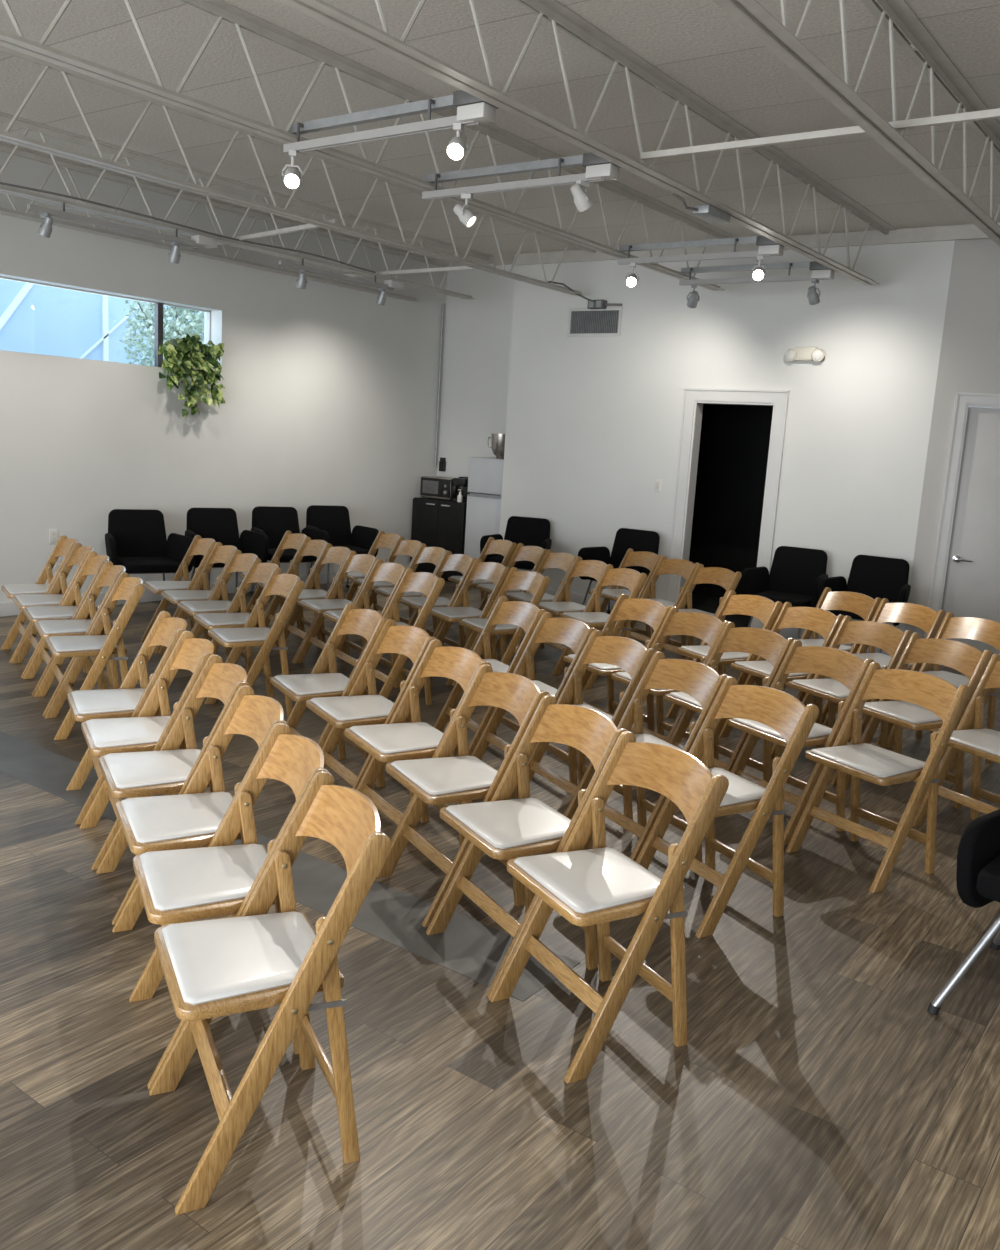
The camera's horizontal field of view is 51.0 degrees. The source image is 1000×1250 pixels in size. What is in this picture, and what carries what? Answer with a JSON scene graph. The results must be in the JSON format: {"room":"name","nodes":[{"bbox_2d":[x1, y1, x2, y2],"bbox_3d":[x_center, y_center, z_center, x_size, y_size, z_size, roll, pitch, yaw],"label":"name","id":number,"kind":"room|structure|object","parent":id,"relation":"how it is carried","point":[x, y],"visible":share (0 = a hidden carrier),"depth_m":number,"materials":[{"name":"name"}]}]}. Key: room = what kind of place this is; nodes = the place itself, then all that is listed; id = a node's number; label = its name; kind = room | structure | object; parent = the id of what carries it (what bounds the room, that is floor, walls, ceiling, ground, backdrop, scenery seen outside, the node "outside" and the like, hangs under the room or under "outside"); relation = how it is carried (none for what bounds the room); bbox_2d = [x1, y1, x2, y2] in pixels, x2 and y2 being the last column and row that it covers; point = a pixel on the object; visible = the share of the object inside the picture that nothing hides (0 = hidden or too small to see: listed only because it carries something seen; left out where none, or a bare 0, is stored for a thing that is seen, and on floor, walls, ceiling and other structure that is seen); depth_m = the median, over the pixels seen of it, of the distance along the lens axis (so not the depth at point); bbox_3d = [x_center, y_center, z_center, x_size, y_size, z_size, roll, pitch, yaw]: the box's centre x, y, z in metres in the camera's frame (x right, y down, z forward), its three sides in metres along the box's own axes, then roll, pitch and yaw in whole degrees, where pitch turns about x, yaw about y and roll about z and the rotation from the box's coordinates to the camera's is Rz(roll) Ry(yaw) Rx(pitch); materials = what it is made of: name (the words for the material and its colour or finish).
{"room":"event seminar room","nodes":[
{"label":"event seminar room","id":0,"kind":"room"},
{"bbox_2d":[0,151,446,602],"bbox_3d":[-4.313,-1.744,7.621,0.250,3.500,12.200,11,12,35],"label":"wall","id":1,"kind":"structure","parent":0,"point":[330,395],"depth_m":9.63,"materials":[{"name":"white paint"}]},
{"bbox_2d":[0,276,210,367],"bbox_3d":[-3.841,-2.421,8.202,0.050,0.565,3.830,11,12,35],"label":"window","id":2,"kind":"structure","parent":1,"relation":"in","point":[158,325],"depth_m":9.26,"materials":[{"name":"metal"}]},
{"bbox_2d":[158,333,225,417],"bbox_3d":[-2.771,-2.213,9.333,0.382,0.742,0.765,11,12,35],"label":"pothos","id":3,"kind":"object","parent":1,"relation":"on","point":[193,362],"visible":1,"depth_m":9.26,"materials":[{"name":"green plant"}]},
{"bbox_2d":[0,566,406,616],"bbox_3d":[-4.368,-0.048,7.760,0.015,0.110,12.000,11,12,35],"label":"baseboard","id":4,"kind":"structure","parent":1,"relation":"attached to","point":[7,608],"depth_m":9.39,"materials":[{"name":"white paint"}]},
{"bbox_2d":[437,265,514,477],"bbox_3d":[-0.122,-2.253,11.924,1.350,3.500,0.150,11,12,35],"label":"wall","id":5,"kind":"structure","parent":0,"point":[478,330],"depth_m":11.87,"materials":[{"name":"white paint"}]},
{"bbox_2d":[0,581,999,1249],"bbox_3d":[0.366,0.765,5.471,11.100,0.120,14.200,11,12,35],"label":"floor","id":6,"kind":"structure","parent":0,"point":[814,1098],"depth_m":2.79,"materials":[{"name":"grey wood"}]},
{"bbox_2d":[1,535,77,662],"bbox_3d":[-3.092,-0.191,7.065,0.464,0.788,0.454,-3,12,-32],"label":"folding chair","id":7,"kind":"object","parent":6,"relation":"on","point":[64,545],"visible":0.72,"depth_m":7.17,"materials":[{"name":"brown wood"}]},
{"bbox_2d":[12,542,93,677],"bbox_3d":[-2.845,-0.110,6.694,0.464,0.788,0.454,-3,12,-31],"label":"folding chair","id":8,"kind":"object","parent":6,"relation":"on","point":[78,553],"visible":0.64,"depth_m":6.79,"materials":[{"name":"brown wood"}]},
{"bbox_2d":[23,551,108,694],"bbox_3d":[-2.601,-0.027,6.311,0.464,0.788,0.454,-3,12,-31],"label":"folding chair","id":9,"kind":"object","parent":6,"relation":"on","point":[93,563],"visible":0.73,"depth_m":6.40,"materials":[{"name":"brown wood"}]},
{"bbox_2d":[34,561,125,715],"bbox_3d":[-2.361,0.058,5.915,0.464,0.788,0.454,-2,12,-29],"label":"folding chair","id":10,"kind":"object","parent":6,"relation":"on","point":[109,573],"visible":0.55,"depth_m":5.99,"materials":[{"name":"brown wood"}]},
{"bbox_2d":[44,572,144,739],"bbox_3d":[-2.124,0.145,5.506,0.464,0.788,0.454,-2,12,-29],"label":"folding chair","id":11,"kind":"object","parent":6,"relation":"on","point":[105,647],"visible":0.87,"depth_m":5.40,"materials":[{"name":"brown wood"}]},
{"bbox_2d":[66,611,186,824],"bbox_3d":[-1.573,0.368,4.437,0.464,0.788,0.454,-2,11,-27],"label":"folding chair","id":12,"kind":"object","parent":6,"relation":"on","point":[126,701],"visible":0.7,"depth_m":4.44,"materials":[{"name":"brown wood"}]},
{"bbox_2d":[80,631,213,869],"bbox_3d":[-1.349,0.455,4.028,0.464,0.788,0.454,-2,11,-27],"label":"folding chair","id":13,"kind":"object","parent":6,"relation":"on","point":[147,731],"visible":0.66,"depth_m":4.04,"materials":[{"name":"brown wood"}]},
{"bbox_2d":[105,509,193,617],"bbox_3d":[-2.965,-0.515,8.770,0.682,0.851,0.653,-3,12,-33],"label":"armchair","id":14,"kind":"object","parent":6,"relation":"on","point":[136,540],"visible":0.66,"depth_m":8.87,"materials":[{"name":"black fabric"}]},
{"bbox_2d":[96,654,250,924],"bbox_3d":[-1.128,0.539,3.629,0.464,0.788,0.454,-2,11,-27],"label":"folding chair","id":15,"kind":"object","parent":6,"relation":"on","point":[168,770],"visible":0.65,"depth_m":3.65,"materials":[{"name":"brown wood"}]},
{"bbox_2d":[141,535,215,653],"bbox_3d":[-2.312,-0.235,7.582,0.464,0.788,0.454,-3,12,-31],"label":"folding chair","id":16,"kind":"object","parent":6,"relation":"on","point":[199,545],"visible":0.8,"depth_m":7.67,"materials":[{"name":"brown wood"}]},
{"bbox_2d":[158,542,237,658],"bbox_3d":[-2.063,-0.155,7.214,0.464,0.788,0.454,-2,12,-30],"label":"folding chair","id":17,"kind":"object","parent":6,"relation":"on","point":[220,553],"visible":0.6,"depth_m":7.30,"materials":[{"name":"brown wood"}]},
{"bbox_2d":[112,685,289,994],"bbox_3d":[-0.915,0.627,3.206,0.464,0.788,0.454,-2,11,-27],"label":"folding chair","id":18,"kind":"object","parent":6,"relation":"on","point":[190,819],"visible":0.59,"depth_m":3.23,"materials":[{"name":"brown wood"}]},
{"bbox_2d":[177,550,261,673],"bbox_3d":[-1.832,-0.073,6.834,0.464,0.788,0.454,-2,12,-30],"label":"folding chair","id":19,"kind":"object","parent":6,"relation":"on","point":[238,562],"visible":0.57,"depth_m":6.93,"materials":[{"name":"brown wood"}]},
{"bbox_2d":[185,508,268,590],"bbox_3d":[-2.490,-0.599,9.408,0.682,0.851,0.653,-4,12,-35],"label":"armchair","id":20,"kind":"object","parent":6,"relation":"on","point":[220,525],"visible":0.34,"depth_m":9.53,"materials":[{"name":"black fabric"}]},
{"bbox_2d":[129,722,329,1088],"bbox_3d":[-0.725,0.710,2.804,0.464,0.788,0.454,-1,11,-25],"label":"folding chair","id":21,"kind":"object","parent":6,"relation":"on","point":[218,879],"visible":0.62,"depth_m":2.80,"materials":[{"name":"brown wood"}]},
{"bbox_2d":[193,559,282,699],"bbox_3d":[-1.610,0.013,6.423,0.464,0.788,0.454,-2,12,-30],"label":"folding chair","id":22,"kind":"object","parent":6,"relation":"on","point":[258,571],"visible":0.48,"depth_m":6.52,"materials":[{"name":"brown wood"}]},
{"bbox_2d":[204,569,303,716],"bbox_3d":[-1.397,0.104,5.984,0.464,0.788,0.454,-2,11,-29],"label":"folding chair","id":23,"kind":"object","parent":6,"relation":"on","point":[290,586],"visible":0.87,"depth_m":5.89,"materials":[{"name":"brown wood"}]},
{"bbox_2d":[149,770,390,1214],"bbox_3d":[-0.534,0.793,2.403,0.464,0.788,0.454,-1,11,-25],"label":"folding chair","id":24,"kind":"object","parent":6,"relation":"on","point":[256,959],"visible":1,"depth_m":2.31,"materials":[{"name":"brown wood"}]},
{"bbox_2d":[249,506,329,596],"bbox_3d":[-2.045,-0.678,10.007,0.682,0.851,0.653,-3,12,-34],"label":"armchair","id":25,"kind":"object","parent":6,"relation":"on","point":[273,522],"visible":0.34,"depth_m":10.12,"materials":[{"name":"black fabric"}]},
{"bbox_2d":[0,731,579,1000],"bbox_3d":[-2.414,0.605,5.066,6.420,0.002,0.315,11,12,35],"label":"trim","id":26,"kind":"structure","parent":6,"relation":"in","point":[475,950],"depth_m":3.62,"materials":[{"name":"wood"}]},
{"bbox_2d":[257,537,329,646],"bbox_3d":[-1.565,-0.254,7.943,0.464,0.788,0.454,-2,12,-30],"label":"folding chair","id":27,"kind":"object","parent":6,"relation":"on","point":[308,546],"visible":0.48,"depth_m":8.10,"materials":[{"name":"brown wood"}]},
{"bbox_2d":[274,543,351,662],"bbox_3d":[-1.337,-0.172,7.561,0.464,0.788,0.454,-2,12,-30],"label":"folding chair","id":28,"kind":"object","parent":6,"relation":"on","point":[330,554],"visible":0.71,"depth_m":7.69,"materials":[{"name":"brown wood"}]},
{"bbox_2d":[270,603,387,793],"bbox_3d":[-0.810,0.325,4.944,0.464,0.788,0.454,-2,12,-29],"label":"folding chair","id":29,"kind":"object","parent":6,"relation":"on","point":[367,623],"visible":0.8,"depth_m":4.98,"materials":[{"name":"brown wood"}]},
{"bbox_2d":[294,551,377,662],"bbox_3d":[-1.108,-0.091,7.181,0.464,0.788,0.454,-2,12,-30],"label":"folding chair","id":30,"kind":"object","parent":6,"relation":"on","point":[364,563],"visible":0.7,"depth_m":7.30,"materials":[{"name":"brown wood"}]},
{"bbox_2d":[306,505,378,591],"bbox_3d":[-1.629,-0.752,10.565,0.682,0.851,0.653,-3,12,-33],"label":"armchair","id":31,"kind":"object","parent":6,"relation":"on","point":[335,520],"visible":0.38,"depth_m":10.71,"materials":[{"name":"black fabric"}]},
{"bbox_2d":[323,559,407,687],"bbox_3d":[-0.875,-0.009,6.802,0.464,0.788,0.454,-2,12,-30],"label":"folding chair","id":32,"kind":"object","parent":6,"relation":"on","point":[393,573],"visible":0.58,"depth_m":6.88,"materials":[{"name":"brown wood"}]},
{"bbox_2d":[306,619,435,799],"bbox_3d":[-0.571,0.406,4.569,0.464,0.788,0.454,-2,12,-30],"label":"folding chair","id":33,"kind":"object","parent":6,"relation":"on","point":[354,709],"visible":0.61,"depth_m":4.58,"materials":[{"name":"brown wood"}]},
{"bbox_2d":[375,568,444,704],"bbox_3d":[-0.641,0.072,6.424,0.464,0.788,0.454,-2,12,-30],"label":"folding chair","id":34,"kind":"object","parent":6,"relation":"on","point":[431,585],"visible":0.64,"depth_m":6.39,"materials":[{"name":"brown wood"}]},
{"bbox_2d":[375,544,447,635],"bbox_3d":[-0.675,-0.200,7.946,0.464,0.788,0.454,-2,11,-29],"label":"folding chair","id":35,"kind":"object","parent":6,"relation":"on","point":[434,555],"visible":0.35,"depth_m":7.98,"materials":[{"name":"brown wood"}]},
{"bbox_2d":[345,639,490,846],"bbox_3d":[-0.342,0.492,4.165,0.464,0.788,0.454,-2,12,-30],"label":"folding chair","id":36,"kind":"object","parent":6,"relation":"on","point":[398,740],"visible":0.69,"depth_m":4.18,"materials":[{"name":"brown wood"}]},
{"bbox_2d":[400,551,475,647],"bbox_3d":[-0.461,-0.118,7.557,0.464,0.788,0.454,-2,11,-29],"label":"folding chair","id":37,"kind":"object","parent":6,"relation":"on","point":[462,563],"visible":0.45,"depth_m":7.55,"materials":[{"name":"brown wood"}]},
{"bbox_2d":[410,497,466,582],"bbox_3d":[-0.595,-0.982,12.043,0.760,0.905,0.470,11,12,35],"label":"storage cabinet","id":38,"kind":"object","parent":6,"relation":"on","point":[441,523],"visible":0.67,"depth_m":11.83,"materials":[{"name":"black laminate"}]},
{"bbox_2d":[376,664,549,926],"bbox_3d":[-0.133,0.579,3.746,0.464,0.788,0.454,-2,11,-29],"label":"folding chair","id":39,"kind":"object","parent":6,"relation":"on","point":[443,778],"visible":0.8,"depth_m":3.74,"materials":[{"name":"brown wood"}]},
{"bbox_2d":[430,558,510,684],"bbox_3d":[-0.233,-0.036,7.176,0.464,0.788,0.454,-2,11,-29],"label":"folding chair","id":40,"kind":"object","parent":6,"relation":"on","point":[495,572],"visible":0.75,"depth_m":7.16,"materials":[{"name":"brown wood"}]},
{"bbox_2d":[464,457,503,558],"bbox_3d":[-0.060,-1.131,11.616,0.475,1.410,0.464,11,12,35],"label":"refrigerator","id":41,"kind":"object","parent":6,"relation":"on","point":[485,475],"visible":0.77,"depth_m":11.41,"materials":[{"name":"white metal"}]},
{"bbox_2d":[434,596,545,755],"bbox_3d":[-0.067,0.274,5.487,0.464,0.788,0.454,-2,11,-27],"label":"folding chair","id":42,"kind":"object","parent":6,"relation":"on","point":[526,615],"visible":0.59,"depth_m":5.58,"materials":[{"name":"brown wood"}]},
{"bbox_2d":[452,567,549,685],"bbox_3d":[0.012,0.045,6.804,0.464,0.788,0.454,-2,11,-28],"label":"folding chair","id":43,"kind":"object","parent":6,"relation":"on","point":[535,583],"visible":0.51,"depth_m":6.77,"materials":[{"name":"brown wood"}]},
{"bbox_2d":[480,516,551,570],"bbox_3d":[0.185,-0.650,10.611,0.682,0.851,0.653,7,11,17],"label":"armchair","id":44,"kind":"object","parent":6,"relation":"on","point":[528,531],"visible":0.41,"depth_m":10.76,"materials":[{"name":"black fabric"}]},
{"bbox_2d":[426,694,627,997],"bbox_3d":[0.087,0.667,3.326,0.464,0.788,0.454,-2,12,-29],"label":"folding chair","id":45,"kind":"object","parent":6,"relation":"on","point":[502,828],"visible":0.75,"depth_m":3.32,"materials":[{"name":"brown wood"}]},
{"bbox_2d":[471,612,596,785],"bbox_3d":[0.152,0.366,5.045,0.464,0.788,0.454,-2,11,-28],"label":"folding chair","id":46,"kind":"object","parent":6,"relation":"on","point":[573,633],"visible":0.56,"depth_m":5.15,"materials":[{"name":"brown wood"}]},
{"bbox_2d":[497,549,577,648],"bbox_3d":[0.305,-0.167,8.094,0.464,0.788,0.454,-2,11,-27],"label":"folding chair","id":47,"kind":"object","parent":6,"relation":"on","point":[564,561],"visible":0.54,"depth_m":8.12,"materials":[{"name":"brown wood"}]},
{"bbox_2d":[534,557,610,672],"bbox_3d":[0.509,-0.084,7.699,0.464,0.788,0.454,-2,11,-27],"label":"folding chair","id":48,"kind":"object","parent":6,"relation":"on","point":[594,569],"visible":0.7,"depth_m":7.74,"materials":[{"name":"brown wood"}]},
{"bbox_2d":[528,630,656,819],"bbox_3d":[0.363,0.453,4.624,0.464,0.788,0.454,-2,11,-28],"label":"folding chair","id":49,"kind":"object","parent":6,"relation":"on","point":[632,656],"visible":0.56,"depth_m":4.67,"materials":[{"name":"brown wood"}]},
{"bbox_2d":[552,565,646,688],"bbox_3d":[0.697,-0.001,7.296,0.464,0.788,0.454,-2,11,-27],"label":"folding chair","id":50,"kind":"object","parent":6,"relation":"on","point":[631,579],"visible":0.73,"depth_m":7.31,"materials":[{"name":"brown wood"}]},
{"bbox_2d":[489,731,728,1082],"bbox_3d":[0.299,0.749,2.935,0.464,0.788,0.454,-2,11,-28],"label":"folding chair","id":51,"kind":"object","parent":6,"relation":"on","point":[600,885],"visible":1,"depth_m":2.87,"materials":[{"name":"brown wood"}]},
{"bbox_2d":[563,594,671,731],"bbox_3d":[0.638,0.252,5.853,0.464,0.788,0.454,-2,12,-30],"label":"folding chair","id":52,"kind":"object","parent":6,"relation":"on","point":[653,613],"visible":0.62,"depth_m":5.89,"materials":[{"name":"brown wood"}]},
{"bbox_2d":[578,528,659,613],"bbox_3d":[1.134,-0.467,9.905,0.682,0.851,0.653,10,12,34],"label":"armchair","id":53,"kind":"object","parent":6,"relation":"on","point":[637,540],"visible":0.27,"depth_m":10.04,"materials":[{"name":"black fabric"}]},
{"bbox_2d":[589,549,662,637],"bbox_3d":[1.012,-0.209,8.578,0.464,0.788,0.454,-2,11,-28],"label":"folding chair","id":54,"kind":"object","parent":6,"relation":"on","point":[649,560],"visible":0.51,"depth_m":8.60,"materials":[{"name":"brown wood"}]},
{"bbox_2d":[571,651,728,861],"bbox_3d":[0.584,0.543,4.194,0.464,0.788,0.454,-2,11,-28],"label":"folding chair","id":55,"kind":"object","parent":6,"relation":"on","point":[698,680],"visible":0.58,"depth_m":4.25,"materials":[{"name":"brown wood"}]},
{"bbox_2d":[621,556,699,659],"bbox_3d":[1.224,-0.120,8.148,0.464,0.788,0.454,-2,11,-28],"label":"folding chair","id":56,"kind":"object","parent":6,"relation":"on","point":[681,567],"visible":0.54,"depth_m":8.22,"materials":[{"name":"brown wood"}]},
{"bbox_2d":[611,607,728,763],"bbox_3d":[0.867,0.333,5.473,0.464,0.788,0.454,-2,12,-30],"label":"folding chair","id":57,"kind":"object","parent":6,"relation":"on","point":[706,627],"visible":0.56,"depth_m":5.54,"materials":[{"name":"brown wood"}]},
{"bbox_2d":[662,564,741,673],"bbox_3d":[1.436,-0.031,7.718,0.464,0.788,0.454,-2,11,-28],"label":"folding chair","id":58,"kind":"object","parent":6,"relation":"on","point":[728,579],"visible":0.52,"depth_m":7.80,"materials":[{"name":"brown wood"}]},
{"bbox_2d":[666,590,782,732],"bbox_3d":[1.352,0.215,6.306,0.464,0.788,0.454,-2,11,-27],"label":"folding chair","id":59,"kind":"object","parent":6,"relation":"on","point":[764,609],"visible":0.45,"depth_m":6.29,"materials":[{"name":"brown wood"}]},
{"bbox_2d":[636,676,818,937],"bbox_3d":[0.797,0.628,3.787,0.464,0.788,0.454,-2,11,-28],"label":"folding chair","id":60,"kind":"object","parent":6,"relation":"on","point":[779,710],"visible":0.83,"depth_m":3.72,"materials":[{"name":"brown wood"}]},
{"bbox_2d":[665,621,795,782],"bbox_3d":[1.088,0.415,5.087,0.464,0.788,0.454,-2,12,-30],"label":"folding chair","id":61,"kind":"object","parent":6,"relation":"on","point":[769,645],"visible":0.53,"depth_m":5.12,"materials":[{"name":"brown wood"}]},
{"bbox_2d":[719,602,843,758],"bbox_3d":[1.596,0.296,5.934,0.464,0.788,0.454,-2,11,-27],"label":"folding chair","id":62,"kind":"object","parent":6,"relation":"on","point":[825,623],"visible":0.5,"depth_m":5.93,"materials":[{"name":"brown wood"}]},
{"bbox_2d":[740,546,827,638],"bbox_3d":[2.453,-0.222,8.980,0.682,0.851,0.653,10,12,31],"label":"armchair","id":63,"kind":"object","parent":6,"relation":"on","point":[796,573],"visible":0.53,"depth_m":9.10,"materials":[{"name":"black fabric"}]},
{"bbox_2d":[728,640,873,844],"bbox_3d":[1.310,0.501,4.680,0.464,0.788,0.454,-2,12,-30],"label":"folding chair","id":64,"kind":"object","parent":6,"relation":"on","point":[845,667],"visible":0.66,"depth_m":4.64,"materials":[{"name":"brown wood"}]},
{"bbox_2d":[784,587,881,722],"bbox_3d":[2.094,0.182,6.746,0.464,0.788,0.454,-2,11,-29],"label":"folding chair","id":65,"kind":"object","parent":6,"relation":"on","point":[862,605],"visible":0.41,"depth_m":6.78,"materials":[{"name":"brown wood"}]},
{"bbox_2d":[773,615,912,784],"bbox_3d":[1.814,0.380,5.537,0.464,0.788,0.454,-2,11,-27],"label":"folding chair","id":66,"kind":"object","parent":6,"relation":"on","point":[886,637],"visible":0.52,"depth_m":5.52,"materials":[{"name":"brown wood"}]},
{"bbox_2d":[818,555,910,652],"bbox_3d":[2.999,-0.119,8.588,0.682,0.851,0.653,10,12,33],"label":"armchair","id":67,"kind":"object","parent":6,"relation":"on","point":[874,577],"visible":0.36,"depth_m":8.71,"materials":[{"name":"black fabric"}]},
{"bbox_2d":[786,662,969,892],"bbox_3d":[1.531,0.591,4.252,0.464,0.788,0.454,-3,12,-32],"label":"folding chair","id":68,"kind":"object","parent":6,"relation":"on","point":[877,765],"visible":1,"depth_m":4.22,"materials":[{"name":"brown wood"}]},
{"bbox_2d":[822,598,945,743],"bbox_3d":[2.333,0.264,6.364,0.464,0.788,0.454,-2,11,-29],"label":"folding chair","id":69,"kind":"object","parent":6,"relation":"on","point":[927,619],"visible":0.44,"depth_m":6.39,"materials":[{"name":"brown wood"}]},
{"bbox_2d":[836,632,992,808],"bbox_3d":[2.017,0.469,5.101,0.464,0.788,0.454,-2,11,-27],"label":"folding chair","id":70,"kind":"object","parent":6,"relation":"on","point":[964,658],"visible":0.56,"depth_m":5.07,"materials":[{"name":"brown wood"}]},
{"bbox_2d":[888,612,999,770],"bbox_3d":[2.548,0.357,5.917,0.464,0.788,0.454,-2,11,-29],"label":"folding chair","id":71,"kind":"object","parent":6,"relation":"on","point":[987,631],"visible":0.36,"depth_m":5.96,"materials":[{"name":"brown wood"}]},
{"bbox_2d":[912,654,999,826],"bbox_3d":[2.202,0.565,4.629,0.464,0.788,0.454,-2,11,-27],"label":"folding chair","id":72,"kind":"object","parent":6,"relation":"on","point":[980,742],"visible":0.78,"depth_m":4.79,"materials":[{"name":"brown wood"}]},
{"bbox_2d":[927,809,999,1014],"bbox_3d":[1.754,0.772,3.147,0.640,0.852,0.668,12,13,40],"label":"armchair","id":73,"kind":"object","parent":6,"relation":"on","point":[978,856],"visible":1,"depth_m":3.20,"materials":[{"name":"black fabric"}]},
{"bbox_2d":[0,0,999,266],"bbox_3d":[0.584,-2.808,4.837,11.100,0.150,14.200,11,12,35],"label":"ceiling","id":74,"kind":"structure","parent":0,"point":[697,44],"depth_m":5.92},
{"bbox_2d":[0,142,436,301],"bbox_3d":[-4.169,-3.146,6.890,0.150,0.468,11.500,11,12,35],"label":"joist","id":75,"kind":"object","parent":74,"relation":"attached to","point":[4,147],"visible":0.86,"depth_m":8.93,"materials":[{"name":"white paint"}]},
{"bbox_2d":[0,112,492,299],"bbox_3d":[-3.560,-3.031,6.451,0.150,0.468,11.500,11,12,35],"label":"joist","id":76,"kind":"object","parent":74,"relation":"attached to","point":[5,118],"visible":0.96,"depth_m":8.18,"materials":[{"name":"white paint"}]},
{"bbox_2d":[27,202,217,248],"bbox_3d":[-2.691,-2.898,7.589,0.100,0.099,1.520,11,12,35],"label":"track","id":77,"kind":"object","parent":76,"relation":"hanging from","point":[198,241],"visible":1,"depth_m":7.59,"materials":[{"name":"grey metal"}]},
{"bbox_2d":[0,45,595,295],"bbox_3d":[-2.485,-2.828,5.677,0.150,0.468,11.500,11,12,35],"label":"joist","id":78,"kind":"object","parent":74,"relation":"attached to","point":[6,136],"visible":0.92,"depth_m":6.82,"materials":[{"name":"white paint"}]},
{"bbox_2d":[0,0,735,290],"bbox_3d":[-1.321,-2.608,4.840,0.150,0.468,11.500,11,12,35],"label":"joist","id":79,"kind":"object","parent":74,"relation":"attached to","point":[220,9],"visible":0.77,"depth_m":5.44,"materials":[{"name":"white paint"}]},
{"bbox_2d":[277,0,896,284],"bbox_3d":[-0.238,-2.404,4.060,0.150,0.468,11.500,11,12,35],"label":"joist","id":80,"kind":"object","parent":74,"relation":"attached to","point":[554,12],"visible":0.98,"depth_m":5.12,"materials":[{"name":"white paint"}]},
{"bbox_2d":[283,90,498,153],"bbox_3d":[-0.552,-2.340,4.879,1.310,0.145,0.120,11,12,35],"label":"track","id":81,"kind":"object","parent":80,"relation":"attached to","point":[471,110],"visible":0.82,"depth_m":4.83,"materials":[{"name":"grey metal"}]},
{"bbox_2d":[422,152,621,199],"bbox_3d":[0.077,-2.451,5.725,1.310,0.145,0.120,11,12,35],"label":"track","id":82,"kind":"object","parent":80,"relation":"attached to","point":[598,169],"visible":0.88,"depth_m":5.68,"materials":[{"name":"grey metal"}]},
{"bbox_2d":[617,236,784,264],"bbox_3d":[1.408,-2.688,7.511,1.310,0.145,0.120,11,12,35],"label":"track","id":83,"kind":"object","parent":80,"relation":"attached to","point":[767,247],"visible":0.87,"depth_m":7.47,"materials":[{"name":"grey metal"}]},
{"bbox_2d":[679,261,834,285],"bbox_3d":[2.014,-2.795,8.325,1.310,0.145,0.120,11,12,35],"label":"track","id":84,"kind":"object","parent":80,"relation":"attached to","point":[819,271],"visible":0.84,"depth_m":8.28,"materials":[{"name":"grey metal"}]},
{"bbox_2d":[712,0,999,245],"bbox_3d":[0.788,-2.210,3.321,0.150,0.468,11.500,11,12,35],"label":"joist","id":85,"kind":"object","parent":74,"relation":"attached to","point":[903,26],"visible":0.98,"depth_m":4.59,"materials":[{"name":"white paint"}]},
{"bbox_2d":[640,108,999,159],"bbox_3d":[2.920,-1.977,3.771,5.470,0.030,0.030,11,12,35],"label":"bar","id":86,"kind":"object","parent":85,"relation":"attached to","point":[992,113],"visible":1,"depth_m":4.82,"materials":[{"name":"white paint"}]},
{"bbox_2d":[499,240,954,631],"bbox_3d":[1.980,-1.801,10.105,4.300,3.500,0.650,11,12,35],"label":"wall","id":87,"kind":"structure","parent":0,"point":[592,423],"depth_m":9.48,"materials":[{"name":"white paint"}]},
{"bbox_2d":[567,307,622,336],"bbox_3d":[0.927,-2.982,10.316,0.610,0.276,0.014,11,12,35],"label":"air vent","id":88,"kind":"object","parent":87,"relation":"in","point":[582,322],"visible":1,"depth_m":10.32,"materials":[{"name":"white metal"}]},
{"bbox_2d":[665,388,789,628],"bbox_3d":[2.110,-1.069,9.760,1.014,2.197,0.160,11,12,35],"label":"door frame","id":89,"kind":"structure","parent":87,"relation":"in","point":[694,399],"depth_m":9.71,"materials":[{"name":"white paint"}]},
{"bbox_2d":[514,222,999,265],"bbox_3d":[3.873,-3.054,8.103,9.270,0.109,0.030,11,12,35],"label":"trim","id":90,"kind":"structure","parent":87,"relation":"attached to","point":[968,231],"depth_m":8.88,"materials":[{"name":"white paint"}]},
{"bbox_2d":[685,404,772,627],"bbox_3d":[2.611,-1.447,10.617,2.490,2.700,1.858,11,12,35],"label":"doorway","id":91,"kind":"structure","parent":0,"point":[734,439],"depth_m":11.68,"materials":[{"name":"black"}]},
{"bbox_2d":[904,238,999,638],"bbox_3d":[5.972,-1.181,7.982,5.100,3.500,0.140,6,10,16],"label":"wall","id":92,"kind":"structure","parent":0,"point":[969,360],"depth_m":8.42,"materials":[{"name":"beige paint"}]},
{"bbox_2d":[923,392,999,638],"bbox_3d":[4.155,-0.744,8.575,1.079,2.217,0.160,6,10,16],"label":"trim","id":93,"kind":"structure","parent":92,"relation":"attached to","point":[963,400],"depth_m":8.58,"materials":[{"name":"white paint"}]},
{"bbox_2d":[941,407,999,654],"bbox_3d":[4.142,-0.690,8.553,0.857,2.096,0.116,6,10,16],"label":"door","id":94,"kind":"structure","parent":92,"relation":"in","point":[972,580],"depth_m":8.62,"materials":[{"name":"grey paint"}]},
{"label":"outside","id":95,"kind":"structure","parent":0,"visible":0},
{"bbox_3d":[-3.173,-0.283,11.103,42.000,0.150,38.000,11,12,35],"label":"ground","id":96,"kind":"structure","parent":95,"visible":0},
{"bbox_2d":[0,279,202,364],"bbox_3d":[-9.132,-3.953,10.667,3.030,6.500,15.000,11,12,35],"label":"building","id":97,"kind":"structure","parent":96,"relation":"on","point":[36,319],"depth_m":13.20,"materials":[{"name":"blue paint"}]},
{"bbox_2d":[119,299,204,365],"bbox_3d":[-3.846,-2.643,13.024,1.584,3.748,1.735,6,10,12],"label":"tree","id":98,"kind":"object","parent":96,"relation":"on","point":[173,329],"visible":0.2,"depth_m":12.46,"materials":[{"name":"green plant"}]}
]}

